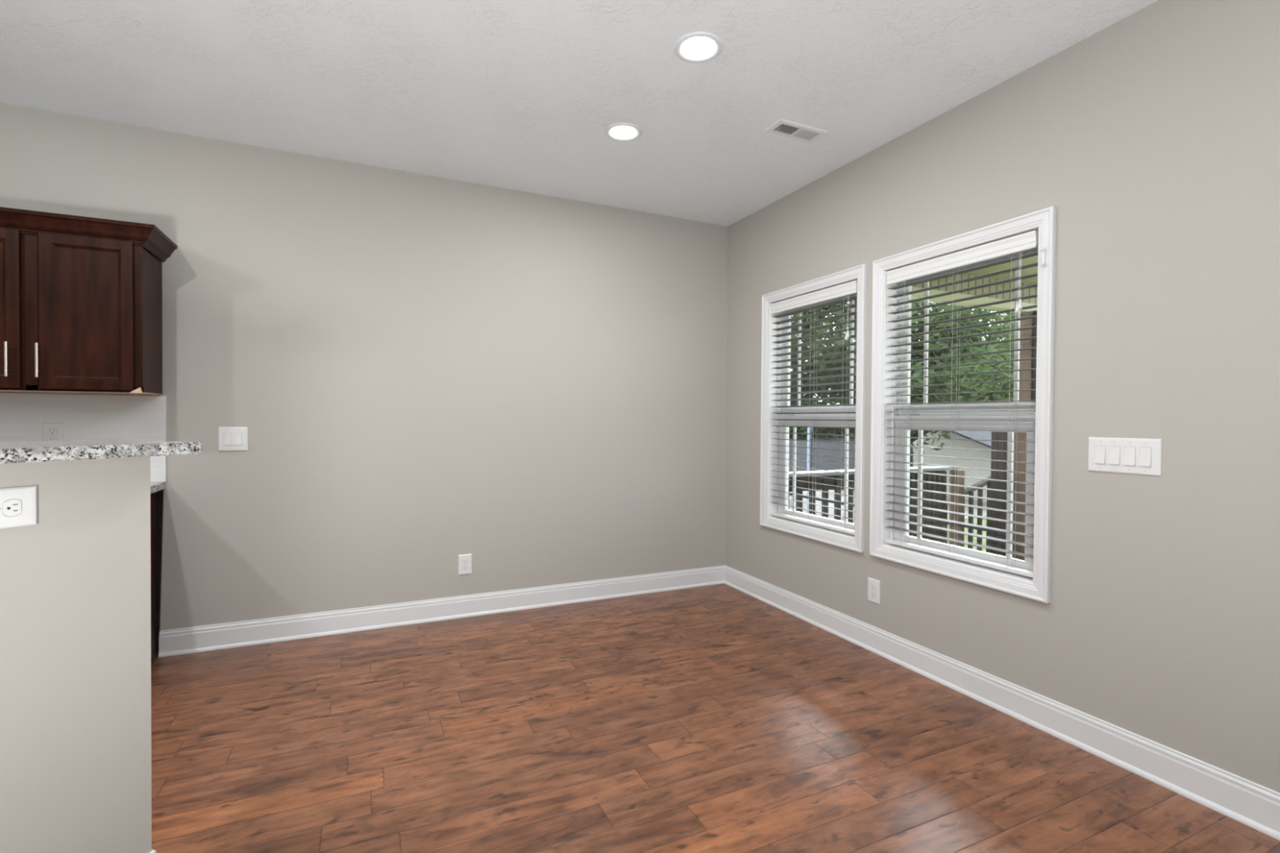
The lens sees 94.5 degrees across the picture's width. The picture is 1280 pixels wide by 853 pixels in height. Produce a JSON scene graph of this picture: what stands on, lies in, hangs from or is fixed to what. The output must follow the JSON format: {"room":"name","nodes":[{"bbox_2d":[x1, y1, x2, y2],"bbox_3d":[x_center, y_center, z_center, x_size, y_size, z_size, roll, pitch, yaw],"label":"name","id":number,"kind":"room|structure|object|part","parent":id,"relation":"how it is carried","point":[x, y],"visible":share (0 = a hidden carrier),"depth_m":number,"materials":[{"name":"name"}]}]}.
{"room":"empty dining room","nodes":[
{"label":"empty dining room","id":0,"kind":"room"},
{"bbox_2d":[0,456,151,852],"bbox_3d":[-1.594,0.657,0.853,0.150,1.160,1.500,1,1,20],"label":"wall","id":1,"kind":"structure","parent":0,"point":[75,584],"depth_m":1.38,"materials":[{"name":"paint"}]},
{"bbox_2d":[0,485,37,528],"bbox_3d":[-1.358,0.175,1.252,0.010,0.086,0.128,1,1,20],"label":"power outlet","id":2,"kind":"object","parent":1,"relation":"attached to","point":[18,505],"visible":1,"depth_m":1.28,"materials":[{"name":"white plastic"}]},
{"bbox_2d":[2,498,21,516],"bbox_3d":[-1.347,0.175,1.270,0.002,0.038,0.030,1,1,20],"label":"receptacle","id":3,"kind":"object","parent":2,"relation":"attached to","point":[11,507],"depth_m":1.27,"materials":[{"name":"white plastic"}]},
{"bbox_2d":[0,439,202,463],"bbox_3d":[-1.614,0.062,0.837,0.400,0.030,1.668,1,1,20],"label":"countertop","id":4,"kind":"structure","parent":1,"relation":"on","point":[11,452],"depth_m":1.36,"materials":[{"name":"stone"}]},
{"bbox_2d":[0,102,728,653],"bbox_3d":[-2.539,-0.170,3.151,7.300,2.743,0.150,0,1,-25],"label":"wall","id":5,"kind":"structure","parent":0,"point":[422,372],"depth_m":3.57,"materials":[{"name":"paint"}]},
{"bbox_2d":[0,392,166,482],"bbox_3d":[-2.900,0.063,2.896,0.930,0.450,0.014,0,1,-25],"label":"backsplash","id":6,"kind":"structure","parent":5,"relation":"attached to","point":[22,415],"depth_m":2.96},
{"bbox_2d":[42,422,62,440],"bbox_3d":[-2.874,0.045,2.895,0.073,0.128,0.009,0,1,-25],"label":"power outlet","id":7,"kind":"object","parent":6,"relation":"attached to","point":[51,431],"visible":0.78,"depth_m":2.89,"materials":[{"name":"white plastic"}]},
{"bbox_2d":[47,436,57,440],"bbox_3d":[-2.873,0.066,2.892,0.038,0.030,0.003,0,1,-25],"label":"receptacle","id":8,"kind":"object","parent":7,"relation":"attached to","point":[49,438],"depth_m":2.89,"materials":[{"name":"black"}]},
{"bbox_2d":[47,428,57,434],"bbox_3d":[-2.873,0.024,2.892,0.038,0.030,0.003,0,1,-25],"label":"receptacle","id":9,"kind":"object","parent":7,"relation":"attached to","point":[50,431],"depth_m":2.89,"materials":[{"name":"white plastic"}]},
{"bbox_2d":[0,206,177,395],"bbox_3d":[-2.747,-0.553,2.756,0.870,0.786,0.378,0,1,-25],"label":"upper cabinet","id":10,"kind":"object","parent":5,"relation":"attached to","point":[81,297],"visible":1,"depth_m":2.69,"materials":[{"name":"brown wood"}]},
{"bbox_3d":[-2.753,-0.293,2.574,0.010,0.150,0.035,0,1,-25],"label":"handle","id":11,"kind":"part","parent":10,"relation":"part of","materials":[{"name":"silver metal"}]},
{"bbox_3d":[-2.884,-0.517,2.539,0.330,0.695,0.020,0,1,-25],"label":"door","id":12,"kind":"part","parent":10,"relation":"part of","materials":[{"name":"brown wood"}]},
{"bbox_3d":[-2.662,-0.293,2.616,0.010,0.150,0.035,0,1,-25],"label":"handle","id":13,"kind":"part","parent":10,"relation":"part of","materials":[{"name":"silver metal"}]},
{"bbox_3d":[-2.722,-0.516,2.633,0.810,0.710,0.014,0,1,-25],"label":"frame","id":14,"kind":"part","parent":10,"relation":"part of","materials":[{"name":"brown wood"}]},
{"bbox_3d":[-2.788,-0.165,2.779,0.793,0.005,0.311,0,1,-25],"label":"underside panel","id":15,"kind":"part","parent":10,"relation":"part of","materials":[{"name":"beige wood"}]},
{"bbox_3d":[-2.527,-0.517,2.706,0.330,0.695,0.020,0,1,-25],"label":"door","id":16,"kind":"part","parent":10,"relation":"part of","materials":[{"name":"brown wood"}]},
{"bbox_3d":[-2.744,-0.901,2.752,0.870,0.092,0.378,0,1,-25],"label":"crown moulding","id":17,"kind":"part","parent":10,"relation":"part of","materials":[{"name":"brown wood"}]},
{"bbox_2d":[217,426,248,451],"bbox_3d":[-2.213,0.068,3.216,0.134,0.130,0.012,0,1,-25],"label":"light switch","id":18,"kind":"object","parent":5,"relation":"attached to","point":[229,438],"visible":1,"depth_m":3.21,"materials":[{"name":"white plastic"}]},
{"bbox_2d":[158,565,724,657],"bbox_3d":[-0.924,1.138,3.826,3.500,0.133,0.024,0,1,-25],"label":"baseboard","id":19,"kind":"structure","parent":5,"relation":"attached to","point":[176,642],"depth_m":3.62,"materials":[{"name":"white wood"}]},
{"bbox_2d":[457,554,471,575],"bbox_3d":[-1.107,0.875,3.745,0.083,0.128,0.009,0,1,-25],"label":"power outlet","id":20,"kind":"object","parent":5,"relation":"attached to","point":[464,561],"visible":1,"depth_m":3.74,"materials":[{"name":"white plastic"}]},
{"bbox_2d":[462,565,468,570],"bbox_3d":[-1.106,0.896,3.742,0.038,0.030,0.003,0,1,-25],"label":"receptacle","id":21,"kind":"object","parent":20,"relation":"attached to","point":[464,567],"depth_m":3.74,"materials":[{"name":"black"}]},
{"bbox_2d":[462,559,468,564],"bbox_3d":[-1.106,0.854,3.742,0.037,0.029,0.002,0,1,-25],"label":"receptacle","id":22,"kind":"object","parent":20,"relation":"attached to","point":[464,561],"depth_m":3.74,"materials":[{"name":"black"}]},
{"bbox_2d":[0,0,1157,226],"bbox_3d":[-0.916,-1.562,-0.335,7.300,0.150,7.800,0,1,-25],"label":"ceiling","id":23,"kind":"structure","parent":0,"point":[523,95],"depth_m":2.56,"materials":[{"name":"white paint"}]},
{"bbox_2d":[604,122,641,141],"bbox_3d":[-0.086,-1.516,3.058,0.192,0.015,0.192,0,1,-25],"label":"recessed light","id":24,"kind":"object","parent":23,"relation":"in","point":[620,131],"visible":1,"depth_m":3.04,"materials":[{"name":"white glass"}]},
{"bbox_2d":[674,31,722,62],"bbox_3d":[0.233,-1.505,2.359,0.192,0.015,0.192,0,1,-25],"label":"recessed light","id":25,"kind":"object","parent":23,"relation":"in","point":[698,47],"visible":1,"depth_m":2.34,"materials":[{"name":"white glass"}]},
{"bbox_2d":[764,117,828,142],"bbox_3d":[0.800,-1.511,3.030,0.304,0.013,0.136,0,1,-25],"label":"ceiling vent","id":26,"kind":"object","parent":23,"relation":"in","point":[782,126],"visible":1,"depth_m":3.02,"materials":[{"name":"white metal"}]},
{"bbox_2d":[151,583,1279,852],"bbox_3d":[-0.936,1.316,-0.299,7.300,0.120,7.800,0,1,-25],"label":"floor","id":27,"kind":"structure","parent":0,"point":[715,718],"depth_m":2.24,"materials":[{"name":"brown wood"}]},
{"bbox_2d":[150,488,164,665],"bbox_3d":[-2.786,0.769,2.636,0.920,0.876,0.601,0,1,-25],"label":"base cabinet","id":28,"kind":"object","parent":27,"relation":"on","point":[156,498],"visible":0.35,"depth_m":3.07,"materials":[{"name":"brown wood"}]},
{"bbox_3d":[-2.405,0.769,2.812,0.018,0.876,0.600,0,1,-25],"label":"panel","id":29,"kind":"part","parent":28,"relation":"part of","materials":[{"name":"brown wood"}]},
{"bbox_3d":[-2.395,1.196,2.823,0.010,0.021,0.600,0,1,-25],"label":"shoe moulding","id":30,"kind":"part","parent":28,"relation":"part of","materials":[{"name":"brown wood"}]},
{"bbox_2d":[150,481,164,493],"bbox_3d":[-2.772,0.312,2.614,0.925,0.038,0.640,0,1,-25],"label":"countertop","id":31,"kind":"structure","parent":28,"relation":"on","point":[154,486],"depth_m":2.99,"materials":[{"name":"stone"}]},
{"bbox_2d":[724,0,1279,792],"bbox_3d":[2.316,-0.112,1.191,0.150,2.743,7.500,0,1,-25],"label":"wall","id":32,"kind":"structure","parent":0,"point":[1153,138],"depth_m":2.17,"materials":[{"name":"paint"}]},
{"bbox_2d":[760,263,866,552],"bbox_3d":[1.115,-0.105,3.742,0.172,1.606,0.932,0,1,-25],"label":"window","id":33,"kind":"structure","parent":32,"relation":"in","point":[855,542],"depth_m":3.87,"materials":[{"name":"white wood"}]},
{"bbox_2d":[770,280,857,534],"bbox_3d":[1.084,-0.113,3.730,0.068,1.456,0.780,0,1,-25],"label":"window blind","id":34,"kind":"object","parent":33,"relation":"attached to","point":[851,287],"visible":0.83,"depth_m":3.68,"materials":[{"name":"white plastic"}]},
{"bbox_3d":[0.974,-0.098,3.982,0.054,1.394,0.007,0,1,-25],"label":"ladder cord","id":35,"kind":"part","parent":34,"relation":"part of","materials":[{"name":"white fabric"}]},
{"bbox_3d":[1.092,-0.094,3.728,0.054,1.394,0.007,0,1,-25],"label":"ladder cord","id":36,"kind":"part","parent":34,"relation":"part of","materials":[{"name":"white fabric"}]},
{"bbox_3d":[1.086,0.606,3.740,0.048,0.018,0.777,0,1,-25],"label":"rail","id":37,"kind":"part","parent":34,"relation":"part of","materials":[{"name":"white plastic"}]},
{"bbox_3d":[1.210,-0.090,3.474,0.054,1.394,0.007,0,1,-25],"label":"ladder cord","id":38,"kind":"part","parent":34,"relation":"part of","materials":[{"name":"white fabric"}]},
{"bbox_3d":[1.204,-0.661,3.424,0.010,0.250,0.010,0,1,-25],"label":"tilt cord","id":39,"kind":"part","parent":34,"relation":"part of","materials":[{"name":"grey plastic"}]},
{"bbox_3d":[1.136,0.279,3.757,0.030,0.696,0.770,0,1,-25],"label":"sash","id":40,"kind":"part","parent":33,"relation":"part of","materials":[{"name":"white plastic"}]},
{"bbox_3d":[1.120,-0.033,3.745,0.009,0.072,0.770,0,1,-25],"label":"lift rail","id":41,"kind":"part","parent":33,"relation":"part of","materials":[{"name":"white plastic"}]},
{"bbox_3d":[1.172,-0.455,3.763,0.028,0.772,0.772,0,1,-25],"label":"sash","id":42,"kind":"part","parent":33,"relation":"part of","materials":[{"name":"white plastic"}]},
{"bbox_3d":[1.189,-0.106,3.776,0.007,1.450,0.770,0,1,-25],"label":"screen frame","id":43,"kind":"part","parent":33,"relation":"part of","materials":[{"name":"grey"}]},
{"bbox_2d":[867,577,879,604],"bbox_3d":[1.277,0.898,3.233,0.009,0.128,0.083,0,1,-25],"label":"power outlet","id":44,"kind":"object","parent":32,"relation":"attached to","point":[873,585],"visible":1,"depth_m":3.23,"materials":[{"name":"white plastic"}]},
{"bbox_2d":[870,591,875,598],"bbox_3d":[1.274,0.919,3.232,0.003,0.030,0.038,0,1,-25],"label":"receptacle","id":45,"kind":"object","parent":44,"relation":"attached to","point":[873,594],"depth_m":3.23,"materials":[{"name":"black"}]},
{"bbox_2d":[870,583,875,590],"bbox_3d":[1.274,0.877,3.232,0.002,0.029,0.037,0,1,-25],"label":"receptacle","id":46,"kind":"object","parent":44,"relation":"attached to","point":[873,586],"depth_m":3.23,"materials":[{"name":"white plastic"}]},
{"bbox_2d":[869,205,1056,604],"bbox_3d":[1.533,-0.091,2.844,0.172,1.606,0.932,0,1,-25],"label":"window","id":47,"kind":"structure","parent":32,"relation":"in","point":[1037,588],"depth_m":2.82,"materials":[{"name":"white wood"}]},
{"bbox_2d":[884,230,1038,577],"bbox_3d":[1.502,-0.099,2.831,0.068,1.456,0.780,0,1,-25],"label":"window blind","id":48,"kind":"object","parent":47,"relation":"attached to","point":[1029,240],"visible":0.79,"depth_m":2.77,"materials":[{"name":"white plastic"}]},
{"bbox_3d":[1.392,-0.084,3.084,0.054,1.394,0.007,0,1,-25],"label":"ladder cord","id":49,"kind":"part","parent":48,"relation":"part of","materials":[{"name":"white fabric"}]},
{"bbox_3d":[1.510,-0.080,2.830,0.054,1.394,0.007,0,1,-25],"label":"ladder cord","id":50,"kind":"part","parent":48,"relation":"part of","materials":[{"name":"white fabric"}]},
{"bbox_3d":[1.504,0.620,2.842,0.048,0.018,0.777,0,1,-25],"label":"rail","id":51,"kind":"part","parent":48,"relation":"part of","materials":[{"name":"white plastic"}]},
{"bbox_3d":[1.628,-0.076,2.576,0.054,1.394,0.007,0,1,-25],"label":"ladder cord","id":52,"kind":"part","parent":48,"relation":"part of","materials":[{"name":"white fabric"}]},
{"bbox_3d":[1.622,-0.647,2.525,0.010,0.250,0.010,0,1,-25],"label":"tilt cord","id":53,"kind":"part","parent":48,"relation":"part of","materials":[{"name":"white fabric"}]},
{"bbox_3d":[1.554,0.293,2.859,0.030,0.696,0.770,0,1,-25],"label":"sash","id":54,"kind":"part","parent":47,"relation":"part of","materials":[{"name":"white plastic"}]},
{"bbox_3d":[1.538,-0.019,2.847,0.009,0.072,0.770,0,1,-25],"label":"lift rail","id":55,"kind":"part","parent":47,"relation":"part of","materials":[{"name":"white plastic"}]},
{"bbox_3d":[1.607,-0.092,2.878,0.007,1.450,0.770,0,1,-25],"label":"screen frame","id":56,"kind":"part","parent":47,"relation":"part of","materials":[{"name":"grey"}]},
{"bbox_3d":[1.590,-0.441,2.865,0.028,0.772,0.772,0,1,-25],"label":"sash","id":57,"kind":"part","parent":47,"relation":"part of","materials":[{"name":"white plastic"}]},
{"bbox_2d":[1039,246,1045,266],"bbox_3d":[1.639,-0.691,2.408,0.016,0.080,0.020,0,1,-25],"label":"cleat","id":58,"kind":"object","parent":47,"relation":"attached to","point":[1042,249],"visible":1,"depth_m":2.41,"materials":[{"name":"white plastic"}]},
{"bbox_2d":[724,565,1279,840],"bbox_3d":[2.228,1.192,1.170,0.024,0.133,7.500,0,1,-25],"label":"baseboard","id":59,"kind":"structure","parent":32,"relation":"attached to","point":[1253,805],"depth_m":2.36,"materials":[{"name":"white wood"}]},
{"bbox_2d":[1088,436,1161,475],"bbox_3d":[1.772,0.107,2.166,0.013,0.130,0.230,0,1,-25],"label":"light switch","id":60,"kind":"object","parent":32,"relation":"attached to","point":[1141,456],"visible":1,"depth_m":2.15,"materials":[{"name":"white plastic"}]},
{"label":"outside","id":61,"kind":"structure","parent":0,"visible":0},
{"bbox_2d":[946,515,986,551],"bbox_3d":[35.322,2.530,1.418,59.800,0.300,45.000,0,1,-25],"label":"lawn","id":62,"kind":"structure","parent":61,"point":[975,519],"depth_m":11.23,"materials":[{"name":"green plant"}]},
{"bbox_2d":[844,300,1014,404],"bbox_3d":[6.932,-0.626,11.306,5.623,5.360,5.529,1,1,24],"label":"tree","id":63,"kind":"object","parent":62,"relation":"on","point":[1007,366],"visible":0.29,"depth_m":11.15,"materials":[{"name":"green plant"}]},
{"bbox_2d":[946,475,991,552],"bbox_3d":[3.730,1.217,5.978,1.025,1.785,0.950,0,1,-25],"label":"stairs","id":64,"kind":"structure","parent":62,"relation":"on","point":[969,491],"depth_m":5.76,"materials":[{"name":"brown wood"}]},
{"bbox_3d":[3.293,0.611,5.845,0.120,0.475,0.745,0,1,-25],"label":"handrail","id":65,"kind":"part","parent":64,"relation":"part of","materials":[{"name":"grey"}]},
{"bbox_3d":[3.132,1.756,2.703,2.590,0.780,6.500,0,1,-25],"label":"deck","id":66,"kind":"object","parent":62,"relation":"on","visible":0},
{"bbox_2d":[788,466,964,546],"bbox_3d":[1.960,0.953,5.404,2.660,1.103,0.230,0,1,-25],"label":"deck railing","id":67,"kind":"object","parent":66,"relation":"on","point":[933,469],"visible":0.16,"depth_m":5.73,"materials":[{"name":"grey wood"}]},
{"bbox_3d":[1.895,0.497,5.400,2.540,0.135,0.040,0,1,-25],"label":"rail","id":68,"kind":"part","parent":67,"relation":"part of","materials":[{"name":"white wood"}]},
{"bbox_3d":[3.146,0.971,5.882,0.095,1.072,0.095,0,1,-25],"label":"newel post","id":69,"kind":"part","parent":67,"relation":"part of","materials":[{"name":"brown wood"}]},
{"bbox_2d":[989,431,1013,556],"bbox_3d":[3.246,0.663,5.247,0.060,1.345,0.244,0,1,-25],"label":"post","id":70,"kind":"object","parent":66,"relation":"on","point":[1002,436],"visible":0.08,"depth_m":5.28,"materials":[{"name":"brown wood"}]},
{"bbox_2d":[1012,310,1036,560],"bbox_3d":[3.311,0.186,5.037,0.140,2.305,0.175,0,1,-25],"label":"porch post","id":71,"kind":"object","parent":66,"relation":"on","point":[1027,364],"visible":0.27,"depth_m":5.01,"materials":[{"name":"brown wood"}]},
{"bbox_2d":[911,273,1037,312],"bbox_3d":[2.274,-1.085,4.554,2.590,0.235,0.090,0,1,-25],"label":"beam","id":72,"kind":"structure","parent":71,"relation":"on","point":[1033,291],"depth_m":4.71,"materials":[{"name":"beige wood"}]},
{"bbox_2d":[964,255,1037,284],"bbox_3d":[3.430,-1.186,2.189,2.690,0.040,5.400,0,1,-25],"label":"ceiling","id":73,"kind":"structure","parent":72,"relation":"on","point":[1031,270],"depth_m":4.57,"materials":[{"name":"beige"}]},
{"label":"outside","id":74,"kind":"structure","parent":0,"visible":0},
{"bbox_2d":[789,489,986,523],"bbox_3d":[14.237,1.822,46.749,59.800,0.305,55.000,0,1,-25],"label":"pavement","id":75,"kind":"structure","parent":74,"point":[818,494],"depth_m":15.04,"materials":[{"name":"concrete"}]},
{"bbox_2d":[788,427,854,513],"bbox_3d":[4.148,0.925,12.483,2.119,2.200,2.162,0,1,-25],"label":"house","id":76,"kind":"structure","parent":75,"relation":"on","point":[838,460],"depth_m":11.73,"materials":[{"name":"grey"}]},
{"bbox_2d":[789,299,955,453],"bbox_3d":[3.772,-1.110,15.536,8.307,6.179,7.743,1,1,17],"label":"tree","id":77,"kind":"object","parent":75,"relation":"on","point":[845,401],"visible":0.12,"depth_m":13.97,"materials":[{"name":"green plant"}]},
{"bbox_2d":[791,299,1013,466],"bbox_3d":[7.132,-1.049,14.916,6.841,6.118,6.335,1,1,25],"label":"tree","id":78,"kind":"object","parent":75,"relation":"on","point":[914,356],"visible":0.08,"depth_m":13.38,"materials":[{"name":"green plant"}]},
{"bbox_2d":[851,430,991,502],"bbox_3d":[10.229,0.663,18.616,4.400,2.653,7.600,0,1,-25],"label":"house","id":79,"kind":"structure","parent":75,"relation":"on","point":[979,435],"depth_m":16.43,"materials":[{"name":"grey"}]},
{"bbox_2d":[928,312,1014,404],"bbox_3d":[13.751,-1.302,23.326,6.615,6.504,8.109,0,1,-25],"label":"tree","id":80,"kind":"object","parent":75,"relation":"on","point":[1007,324],"visible":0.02,"depth_m":21.29,"materials":[{"name":"green plant"}]}
]}

